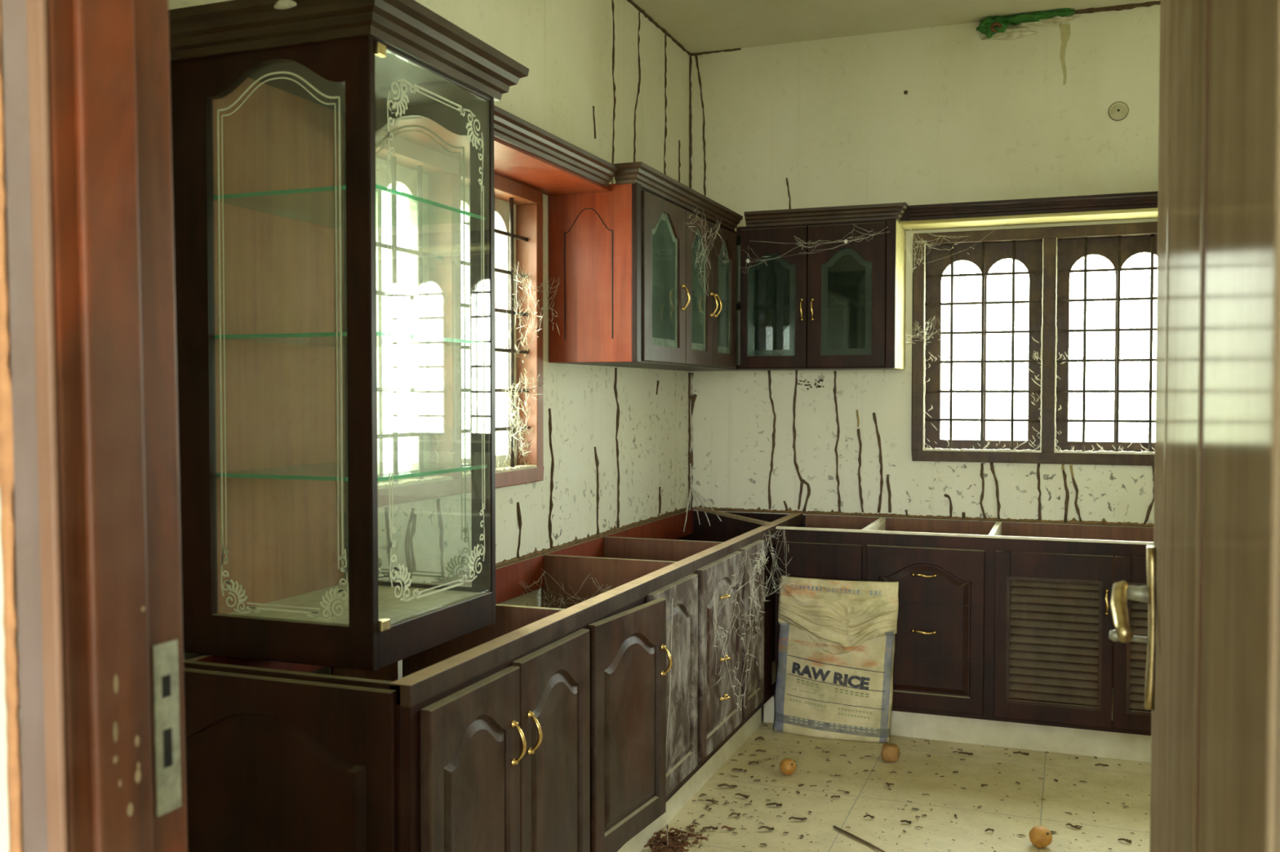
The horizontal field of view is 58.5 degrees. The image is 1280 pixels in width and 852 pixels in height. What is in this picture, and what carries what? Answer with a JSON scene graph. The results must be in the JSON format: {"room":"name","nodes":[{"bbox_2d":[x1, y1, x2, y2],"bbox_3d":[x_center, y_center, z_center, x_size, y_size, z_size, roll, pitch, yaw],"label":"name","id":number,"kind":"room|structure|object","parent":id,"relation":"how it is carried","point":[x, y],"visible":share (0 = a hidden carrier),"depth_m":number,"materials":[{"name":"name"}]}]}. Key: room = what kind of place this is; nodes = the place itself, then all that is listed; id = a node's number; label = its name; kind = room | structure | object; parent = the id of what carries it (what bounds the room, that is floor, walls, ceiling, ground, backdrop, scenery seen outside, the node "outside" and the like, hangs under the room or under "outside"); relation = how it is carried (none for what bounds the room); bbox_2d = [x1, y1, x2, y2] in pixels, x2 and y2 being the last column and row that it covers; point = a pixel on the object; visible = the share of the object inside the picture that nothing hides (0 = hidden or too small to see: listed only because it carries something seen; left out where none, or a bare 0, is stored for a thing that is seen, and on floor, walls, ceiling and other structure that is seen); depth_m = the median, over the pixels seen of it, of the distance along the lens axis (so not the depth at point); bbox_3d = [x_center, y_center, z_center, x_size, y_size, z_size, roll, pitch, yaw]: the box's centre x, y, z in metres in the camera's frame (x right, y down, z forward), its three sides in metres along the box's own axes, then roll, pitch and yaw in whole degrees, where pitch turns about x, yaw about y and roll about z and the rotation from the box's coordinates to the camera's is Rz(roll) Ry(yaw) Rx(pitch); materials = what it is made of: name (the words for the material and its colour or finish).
{"room":"damaged room","nodes":[
{"label":"damaged room","id":0,"kind":"room"},
{"bbox_2d":[0,36,23,851],"bbox_3d":[-0.447,-0.147,1.107,5.150,3.033,0.147,1,2,21],"label":"wall","id":1,"kind":"structure","parent":0,"point":[4,822],"depth_m":1.11,"materials":[{"name":"white paint"}]},
{"bbox_2d":[0,0,187,851],"bbox_3d":[-0.541,0.318,1.153,0.117,2.100,0.161,1,2,21],"label":"door frame","id":2,"kind":"structure","parent":1,"relation":"attached to","point":[89,442],"depth_m":1.09,"materials":[{"name":"red wood"}]},
{"bbox_2d":[1108,0,1279,851],"bbox_3d":[0.590,0.314,1.259,0.109,2.078,1.108,1,2,21],"label":"open door","id":3,"kind":"structure","parent":1,"relation":"in","point":[1211,593],"depth_m":1.03,"materials":[{"name":"brown wood"}]},
{"bbox_2d":[168,0,691,679],"bbox_3d":[-0.575,-0.221,3.640,0.215,3.041,4.500,1,2,21],"label":"wall","id":4,"kind":"structure","parent":0,"point":[604,78],"depth_m":4.31,"materials":[{"name":"beige paint"}]},
{"bbox_2d":[334,112,543,514],"bbox_3d":[-0.602,-0.295,3.426,0.124,1.000,1.191,1,2,21],"label":"window","id":5,"kind":"structure","parent":4,"relation":"in","point":[416,170],"depth_m":3.39,"materials":[{"name":"red wood"}]},
{"bbox_2d":[375,156,444,482],"bbox_3d":[-0.679,-0.287,3.150,0.019,0.912,0.526,1,2,21],"label":"grille","id":6,"kind":"object","parent":5,"relation":"attached to","point":[437,213],"depth_m":3.27,"materials":[{"name":"metal"}]},
{"bbox_2d":[461,183,528,472],"bbox_3d":[-0.477,-0.302,3.684,0.019,0.912,0.526,1,2,21],"label":"grille","id":7,"kind":"object","parent":5,"relation":"attached to","point":[523,237],"depth_m":3.83,"materials":[{"name":"metal"}]},
{"bbox_2d":[501,368,544,463],"bbox_3d":[-0.389,-0.037,3.836,0.104,0.323,0.288,1,2,21],"label":"cobweb","id":8,"kind":"object","parent":5,"relation":"attached to","point":[510,401],"visible":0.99,"depth_m":3.80},
{"bbox_2d":[504,261,559,357],"bbox_3d":[-0.370,-0.392,3.886,0.109,0.322,0.331,1,2,21],"label":"cobweb","id":9,"kind":"object","parent":5,"relation":"attached to","point":[530,280],"visible":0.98,"depth_m":3.85},
{"bbox_2d":[382,105,618,195],"bbox_3d":[-0.390,-0.828,3.430,0.288,0.070,1.141,1,2,21],"label":"pelmet","id":10,"kind":"object","parent":4,"relation":"attached to","point":[525,153],"visible":0.65,"depth_m":3.42,"materials":[{"name":"red wood"}]},
{"bbox_2d":[548,161,746,371],"bbox_3d":[0.124,-0.577,4.679,0.374,0.671,1.631,1,2,21],"label":"upper cabinet","id":11,"kind":"object","parent":4,"relation":"attached to","point":[620,257],"visible":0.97,"depth_m":4.01,"materials":[{"name":"red wood"}]},
{"bbox_2d":[685,208,728,293],"bbox_3d":[0.283,-0.689,4.640,0.071,0.364,0.623,1,2,21],"label":"cobweb","id":12,"kind":"object","parent":11,"relation":"attached to","point":[694,209],"visible":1,"depth_m":4.58},
{"bbox_2d":[683,373,721,532],"bbox_3d":[0.284,0.121,5.388,0.176,0.739,0.222,1,2,21],"label":"rootlets","id":13,"kind":"object","parent":4,"relation":"attached to","point":[691,490],"visible":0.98,"depth_m":5.49,"materials":[{"name":"brown plant"}]},
{"bbox_2d":[640,705,1151,851],"bbox_3d":[0.134,1.431,1.063,7.000,0.120,8.900,1,2,21],"label":"floor","id":14,"kind":"structure","parent":0,"point":[1111,784],"depth_m":3.95,"materials":[{"name":"beige tile"}]},
{"bbox_2d":[183,604,590,851],"bbox_3d":[-0.564,0.904,2.677,0.695,0.845,0.851,1,2,21],"label":"base cabinet","id":15,"kind":"object","parent":14,"relation":"on","point":[481,744],"visible":0.93,"depth_m":2.32,"materials":[{"name":"brown wood"}]},
{"bbox_2d":[168,0,528,671],"bbox_3d":[-0.650,-0.189,2.588,0.572,1.343,0.646,1,2,21],"label":"display case","id":16,"kind":"object","parent":15,"relation":"on","point":[271,570],"visible":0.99,"depth_m":2.49,"materials":[{"name":"brown wood"}]},
{"bbox_2d":[274,0,297,8],"bbox_3d":[-0.692,-0.822,2.225,0.051,0.017,0.018,1,2,21],"label":"cocoon","id":17,"kind":"object","parent":16,"relation":"attached to","point":[281,4],"visible":1,"depth_m":2.22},
{"bbox_2d":[214,336,483,347],"bbox_3d":[-0.641,-0.194,2.584,0.408,0.008,0.474,1,2,21],"label":"glass shelf","id":18,"kind":"object","parent":16,"relation":"attached to","point":[227,341],"depth_m":2.55,"materials":[{"name":"clear glass"}]},
{"bbox_2d":[216,461,483,477],"bbox_3d":[-0.641,0.100,2.592,0.408,0.008,0.474,1,2,21],"label":"glass shelf","id":19,"kind":"object","parent":16,"relation":"attached to","point":[255,468],"depth_m":2.55,"materials":[{"name":"clear glass"}]},
{"bbox_2d":[443,554,697,851],"bbox_3d":[-0.198,0.819,3.473,0.652,0.720,0.902,1,2,21],"label":"base cabinet","id":20,"kind":"object","parent":14,"relation":"on","point":[634,772],"visible":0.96,"depth_m":3.29,"materials":[{"name":"brown wood"}]},
{"bbox_2d":[520,570,610,608],"bbox_3d":[-0.270,0.586,3.868,0.322,0.199,0.154,-1,2,-21],"label":"cobweb","id":21,"kind":"object","parent":20,"relation":"attached to","point":[544,605],"visible":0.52,"depth_m":3.88},
{"bbox_2d":[664,605,672,836],"bbox_3d":[0.077,0.904,3.428,0.028,0.796,0.113,0,2,-6],"label":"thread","id":22,"kind":"object","parent":20,"relation":"hanging from","point":[672,606],"visible":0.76,"depth_m":3.38},
{"bbox_2d":[542,536,742,775],"bbox_3d":[0.038,0.800,4.155,0.611,0.720,0.540,1,2,21],"label":"base cabinet","id":23,"kind":"object","parent":14,"relation":"on","point":[714,563],"visible":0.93,"depth_m":4.09,"materials":[{"name":"brown wood"}]},
{"bbox_2d":[712,540,774,711],"bbox_3d":[0.386,0.759,4.269,0.114,0.605,0.744,1,2,21],"label":"cobweb","id":24,"kind":"object","parent":23,"relation":"attached to","point":[764,553],"visible":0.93,"depth_m":4.33},
{"bbox_2d":[644,824,733,851],"bbox_3d":[0.134,1.283,3.540,0.220,0.033,0.350,1,2,21],"label":"heap","id":25,"kind":"object","parent":14,"relation":"on","point":[666,844],"visible":1,"depth_m":3.53,"materials":[{"name":"brown plant"}]},
{"bbox_2d":[617,707,761,851],"bbox_3d":[-0.004,1.237,3.554,0.052,0.130,2.790,1,2,21],"label":"trim","id":26,"kind":"structure","parent":14,"relation":"on","point":[637,844],"depth_m":4.00,"materials":[{"name":"white tile"}]},
{"bbox_2d":[603,509,805,730],"bbox_3d":[0.315,0.779,4.927,0.581,0.720,1.102,1,2,21],"label":"base cabinet","id":27,"kind":"object","parent":14,"relation":"on","point":[749,536],"visible":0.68,"depth_m":4.74,"materials":[{"name":"brown wood"}]},
{"bbox_2d":[693,506,771,525],"bbox_3d":[0.405,0.405,5.163,0.032,0.013,0.722,-1,2,-22],"label":"brace","id":28,"kind":"object","parent":27,"relation":"on","point":[698,508],"visible":1,"depth_m":5.11,"materials":[{"name":"brown wood"}]},
{"bbox_2d":[756,528,791,601],"bbox_3d":[0.531,0.557,4.588,0.087,0.285,0.317,1,2,36],"label":"cobweb","id":29,"kind":"object","parent":27,"relation":"attached to","point":[765,594],"visible":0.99,"depth_m":4.60},
{"bbox_2d":[702,826,717,830],"bbox_3d":[0.226,1.291,3.667,0.052,0.010,0.018,0,2,-8],"label":"dead leaf","id":30,"kind":"object","parent":14,"relation":"on","point":[710,827],"visible":1,"depth_m":3.67,"materials":[{"name":"brown plant"}]},
{"bbox_2d":[705,800,718,804],"bbox_3d":[0.243,1.284,3.909,0.046,0.010,0.026,1,2,21],"label":"dead leaf","id":31,"kind":"object","parent":14,"relation":"on","point":[711,801],"visible":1,"depth_m":3.91,"materials":[{"name":"brown plant"}]},
{"bbox_2d":[717,783,737,788],"bbox_3d":[0.311,1.280,4.061,0.071,0.010,0.027,0,2,-4],"label":"dead leaf","id":32,"kind":"object","parent":14,"relation":"on","point":[723,784],"visible":1,"depth_m":4.07,"materials":[{"name":"brown plant"}]},
{"bbox_2d":[728,813,740,817],"bbox_3d":[0.313,1.288,3.781,0.045,0.012,0.020,-1,2,-23],"label":"dead leaf","id":33,"kind":"object","parent":14,"relation":"on","point":[731,814],"visible":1,"depth_m":3.78,"materials":[{"name":"brown plant"}]},
{"bbox_2d":[731,768,742,771],"bbox_3d":[0.361,1.275,4.234,0.046,0.010,0.020,0,2,-17],"label":"dead leaf","id":34,"kind":"object","parent":14,"relation":"on","point":[740,770],"visible":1,"depth_m":4.24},
{"bbox_2d":[734,793,749,799],"bbox_3d":[0.354,1.282,3.965,0.050,0.011,0.026,1,2,21],"label":"dead leaf","id":35,"kind":"object","parent":14,"relation":"on","point":[739,794],"visible":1,"depth_m":3.96,"materials":[{"name":"brown plant"}]},
{"bbox_2d":[748,761,759,764],"bbox_3d":[0.429,1.273,4.317,0.046,0.010,0.026,0,2,-9],"label":"dead leaf","id":36,"kind":"object","parent":14,"relation":"on","point":[750,762],"visible":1,"depth_m":4.32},
{"bbox_2d":[758,826,773,831],"bbox_3d":[0.406,1.290,3.663,0.052,0.012,0.018,0,2,-9],"label":"dead leaf","id":37,"kind":"object","parent":14,"relation":"on","point":[762,827],"visible":1,"depth_m":3.66,"materials":[{"name":"brown plant"}]},
{"bbox_2d":[765,803,782,806],"bbox_3d":[0.457,1.286,3.879,0.058,0.009,0.020,0,2,-6],"label":"dead leaf","id":38,"kind":"object","parent":14,"relation":"on","point":[769,804],"visible":1,"depth_m":3.88,"materials":[{"name":"brown plant"}]},
{"bbox_2d":[779,758,795,775],"bbox_3d":[0.544,1.254,4.203,0.060,0.058,0.060,1,2,21],"label":"dried fruit","id":39,"kind":"object","parent":14,"relation":"on","point":[787,766],"visible":1,"depth_m":4.18,"materials":[{"name":"orange plant"}]},
{"bbox_2d":[788,817,807,821],"bbox_3d":[0.519,1.288,3.746,0.061,0.011,0.022,0,2,-12],"label":"dead leaf","id":40,"kind":"object","parent":14,"relation":"on","point":[790,818],"visible":1,"depth_m":3.75,"materials":[{"name":"brown plant"}]},
{"bbox_2d":[775,515,885,675],"bbox_3d":[0.842,0.782,4.999,0.370,0.730,0.599,1,2,21],"label":"base cabinet","id":41,"kind":"object","parent":14,"relation":"on","point":[828,547],"visible":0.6,"depth_m":4.73,"materials":[{"name":"red wood"}]},
{"bbox_2d":[773,575,898,742],"bbox_3d":[0.775,0.945,4.611,0.517,0.649,0.145,1,2,21],"label":"sack","id":42,"kind":"object","parent":14,"relation":"on","point":[836,643],"visible":0.99,"depth_m":4.59,"materials":[{"name":"fabric"}]},
{"bbox_2d":[789,688,871,719],"bbox_3d":[0.768,1.125,4.621,0.336,0.097,0.021,1,2,20],"label":"print","id":43,"kind":"object","parent":42,"relation":"on","point":[804,703],"depth_m":4.62,"materials":[{"name":"grey"}]},
{"bbox_2d":[790,716,876,733],"bbox_3d":[0.779,1.213,4.630,0.353,0.034,0.021,1,2,20],"label":"print","id":44,"kind":"object","parent":42,"relation":"attached to","point":[805,724],"depth_m":4.62},
{"bbox_2d":[833,826,884,851],"bbox_3d":[0.687,1.296,3.583,0.011,0.008,0.246,-1,2,-30],"label":"twig","id":45,"kind":"object","parent":14,"relation":"on","point":[834,827],"visible":1,"depth_m":3.58,"materials":[{"name":"brown wood"}]},
{"bbox_2d":[863,814,874,818],"bbox_3d":[0.756,1.287,3.766,0.038,0.012,0.015,0,2,-6],"label":"dead leaf","id":46,"kind":"object","parent":14,"relation":"on","point":[868,815],"visible":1,"depth_m":3.77,"materials":[{"name":"brown plant"}]},
{"bbox_2d":[881,743,899,762],"bbox_3d":[0.955,1.246,4.357,0.066,0.066,0.066,1,2,21],"label":"dried fruit","id":47,"kind":"object","parent":14,"relation":"on","point":[890,752],"visible":1,"depth_m":4.33,"materials":[{"name":"orange plant"}]},
{"bbox_2d":[900,820,911,823],"bbox_3d":[0.869,1.291,3.723,0.038,0.008,0.019,0,2,-4],"label":"dead leaf","id":48,"kind":"object","parent":14,"relation":"on","point":[905,821],"visible":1,"depth_m":3.73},
{"bbox_2d":[676,724,1150,851],"bbox_3d":[1.028,1.302,3.371,1.985,0.005,2.452,1,2,21],"label":"leaf litter","id":49,"kind":"object","parent":14,"relation":"on","point":[744,771],"visible":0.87,"depth_m":3.93,"materials":[{"name":"brown plant"}]},
{"bbox_2d":[864,517,1001,720],"bbox_3d":[1.243,0.787,4.827,0.502,0.730,0.635,1,2,21],"label":"base cabinet","id":50,"kind":"object","parent":14,"relation":"on","point":[943,569],"visible":0.93,"depth_m":4.55,"materials":[{"name":"red wood"}]},
{"bbox_2d":[764,695,1151,762],"bbox_3d":[1.722,1.221,4.464,2.527,0.112,0.066,1,2,21],"label":"trim","id":51,"kind":"structure","parent":14,"relation":"on","point":[1122,746],"depth_m":4.51,"materials":[{"name":"white tile"}]},
{"bbox_2d":[958,751,973,755],"bbox_3d":[1.264,1.270,4.429,0.057,0.009,0.019,0,2,-2],"label":"dead leaf","id":52,"kind":"object","parent":14,"relation":"on","point":[961,752],"visible":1,"depth_m":4.43,"materials":[{"name":"brown plant"}]},
{"bbox_2d":[985,828,994,831],"bbox_3d":[1.118,1.292,3.651,0.033,0.009,0.013,-1,2,-18],"label":"dead leaf","id":53,"kind":"object","parent":14,"relation":"on","point":[987,829],"visible":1,"depth_m":3.65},
{"bbox_2d":[1013,751,1029,755],"bbox_3d":[1.480,1.270,4.438,0.060,0.009,0.026,1,2,21],"label":"dead leaf","id":54,"kind":"object","parent":14,"relation":"on","point":[1023,753],"visible":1,"depth_m":4.43,"materials":[{"name":"brown plant"}]},
{"bbox_2d":[1028,826,1052,848],"bbox_3d":[1.239,1.271,3.534,0.068,0.063,0.068,1,2,21],"label":"dried fruit","id":55,"kind":"object","parent":14,"relation":"on","point":[1040,837],"visible":1,"depth_m":3.51,"materials":[{"name":"orange plant"}]},
{"bbox_2d":[991,522,1153,736],"bbox_3d":[1.905,0.793,4.577,0.913,0.730,0.635,1,2,21],"label":"base cabinet","id":56,"kind":"object","parent":14,"relation":"on","point":[1055,662],"visible":0.57,"depth_m":4.39,"materials":[{"name":"red wood"}]},
{"bbox_2d":[1066,823,1082,829],"bbox_3d":[1.399,1.291,3.682,0.050,0.010,0.027,1,2,21],"label":"dead leaf","id":57,"kind":"object","parent":14,"relation":"on","point":[1069,824],"visible":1,"depth_m":3.69,"materials":[{"name":"brown plant"}]},
{"bbox_2d":[1094,763,1108,766],"bbox_3d":[1.736,1.274,4.292,0.052,0.009,0.017,0,2,-10],"label":"dead leaf","id":58,"kind":"object","parent":14,"relation":"on","point":[1100,764],"visible":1,"depth_m":4.29,"materials":[{"name":"brown plant"}]},
{"bbox_2d":[1117,838,1131,844],"bbox_3d":[1.514,1.294,3.567,0.040,0.010,0.023,1,2,21],"label":"dead leaf","id":59,"kind":"object","parent":14,"relation":"on","point":[1121,839],"visible":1,"depth_m":3.56,"materials":[{"name":"brown plant"}]},
{"bbox_2d":[631,0,1159,53],"bbox_3d":[0.134,-1.721,0.976,7.000,0.120,8.900,1,2,21],"label":"ceiling","id":60,"kind":"structure","parent":0,"point":[698,25],"depth_m":4.92,"materials":[{"name":"paint"}]},
{"bbox_2d":[976,8,1076,38],"bbox_3d":[1.653,-1.725,4.900,0.411,0.087,0.085,1,2,21],"label":"cloth","id":61,"kind":"object","parent":60,"relation":"attached to","point":[989,26],"visible":1,"depth_m":4.91,"materials":[{"name":"green fabric"}]},
{"bbox_2d":[688,0,1159,691],"bbox_3d":[1.690,-0.264,5.068,3.063,3.047,0.222,1,2,21],"label":"wall","id":62,"kind":"structure","parent":0,"point":[944,113],"depth_m":5.16,"materials":[{"name":"beige paint"}]},
{"bbox_2d":[736,202,909,370],"bbox_3d":[0.826,-0.599,5.089,0.748,0.691,0.374,1,2,21],"label":"upper cabinet","id":63,"kind":"object","parent":62,"relation":"attached to","point":[842,307],"visible":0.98,"depth_m":4.98,"materials":[{"name":"brown wood"}]},
{"bbox_2d":[745,226,888,273],"bbox_3d":[0.741,-0.768,4.939,0.670,0.196,0.060,1,2,22],"label":"cobweb","id":64,"kind":"object","parent":63,"relation":"attached to","point":[834,242],"visible":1,"depth_m":4.94},
{"bbox_2d":[978,26,1037,39],"bbox_3d":[1.595,-1.704,4.952,0.246,0.055,0.029,1,2,21],"label":"peeling plaster","id":65,"kind":"object","parent":62,"relation":"attached to","point":[1010,33],"visible":0.98,"depth_m":4.95,"materials":[{"name":"white paint"}]},
{"bbox_2d":[899,191,1157,231],"bbox_3d":[2.000,-0.896,4.679,1.820,0.078,0.287,1,2,21],"label":"pelmet","id":66,"kind":"object","parent":62,"relation":"attached to","point":[1140,205],"visible":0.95,"depth_m":4.74,"materials":[{"name":"brown wood"}]},
{"bbox_2d":[898,221,1008,275],"bbox_3d":[1.356,-0.774,4.913,0.444,0.218,0.290,1,2,21],"label":"cobweb","id":67,"kind":"object","parent":66,"relation":"hanging from","point":[1007,221],"visible":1,"depth_m":4.95},
{"bbox_2d":[911,222,1157,466],"bbox_3d":[2.042,-0.345,4.883,1.711,1.020,0.124,1,2,21],"label":"window","id":68,"kind":"structure","parent":62,"relation":"in","point":[1049,255],"depth_m":4.99,"materials":[{"name":"brown wood"}]},
{"bbox_2d":[904,317,945,345],"bbox_3d":[1.220,-0.420,5.073,0.256,0.141,0.153,-1,2,-30],"label":"cobweb","id":69,"kind":"object","parent":68,"relation":"attached to","point":[927,322],"visible":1,"depth_m":5.10},
{"bbox_2d":[924,240,1042,449],"bbox_3d":[1.515,-0.350,5.055,0.510,0.932,0.020,1,2,21],"label":"grille","id":70,"kind":"object","parent":68,"relation":"attached to","point":[981,361],"depth_m":5.05,"materials":[{"name":"metal"}]},
{"bbox_2d":[1055,234,1156,452],"bbox_3d":[2.033,-0.345,4.858,0.510,0.932,0.020,1,2,21],"label":"grille","id":71,"kind":"object","parent":68,"relation":"attached to","point":[1151,268],"depth_m":4.86,"materials":[{"name":"metal"}]},
{"bbox_2d":[1011,15,1080,27],"bbox_3d":[1.734,-1.736,4.897,0.289,0.040,0.031,1,2,21],"label":"peeling plaster","id":72,"kind":"object","parent":62,"relation":"attached to","point":[1055,20],"visible":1,"depth_m":4.89,"materials":[{"name":"white paint"}]},
{"bbox_2d":[1107,101,1128,120],"bbox_3d":[2.014,-1.328,4.811,0.080,0.080,0.021,1,2,21],"label":"junction cover","id":73,"kind":"object","parent":62,"relation":"attached to","point":[1117,111],"visible":1,"depth_m":4.81,"materials":[{"name":"white plastic"}]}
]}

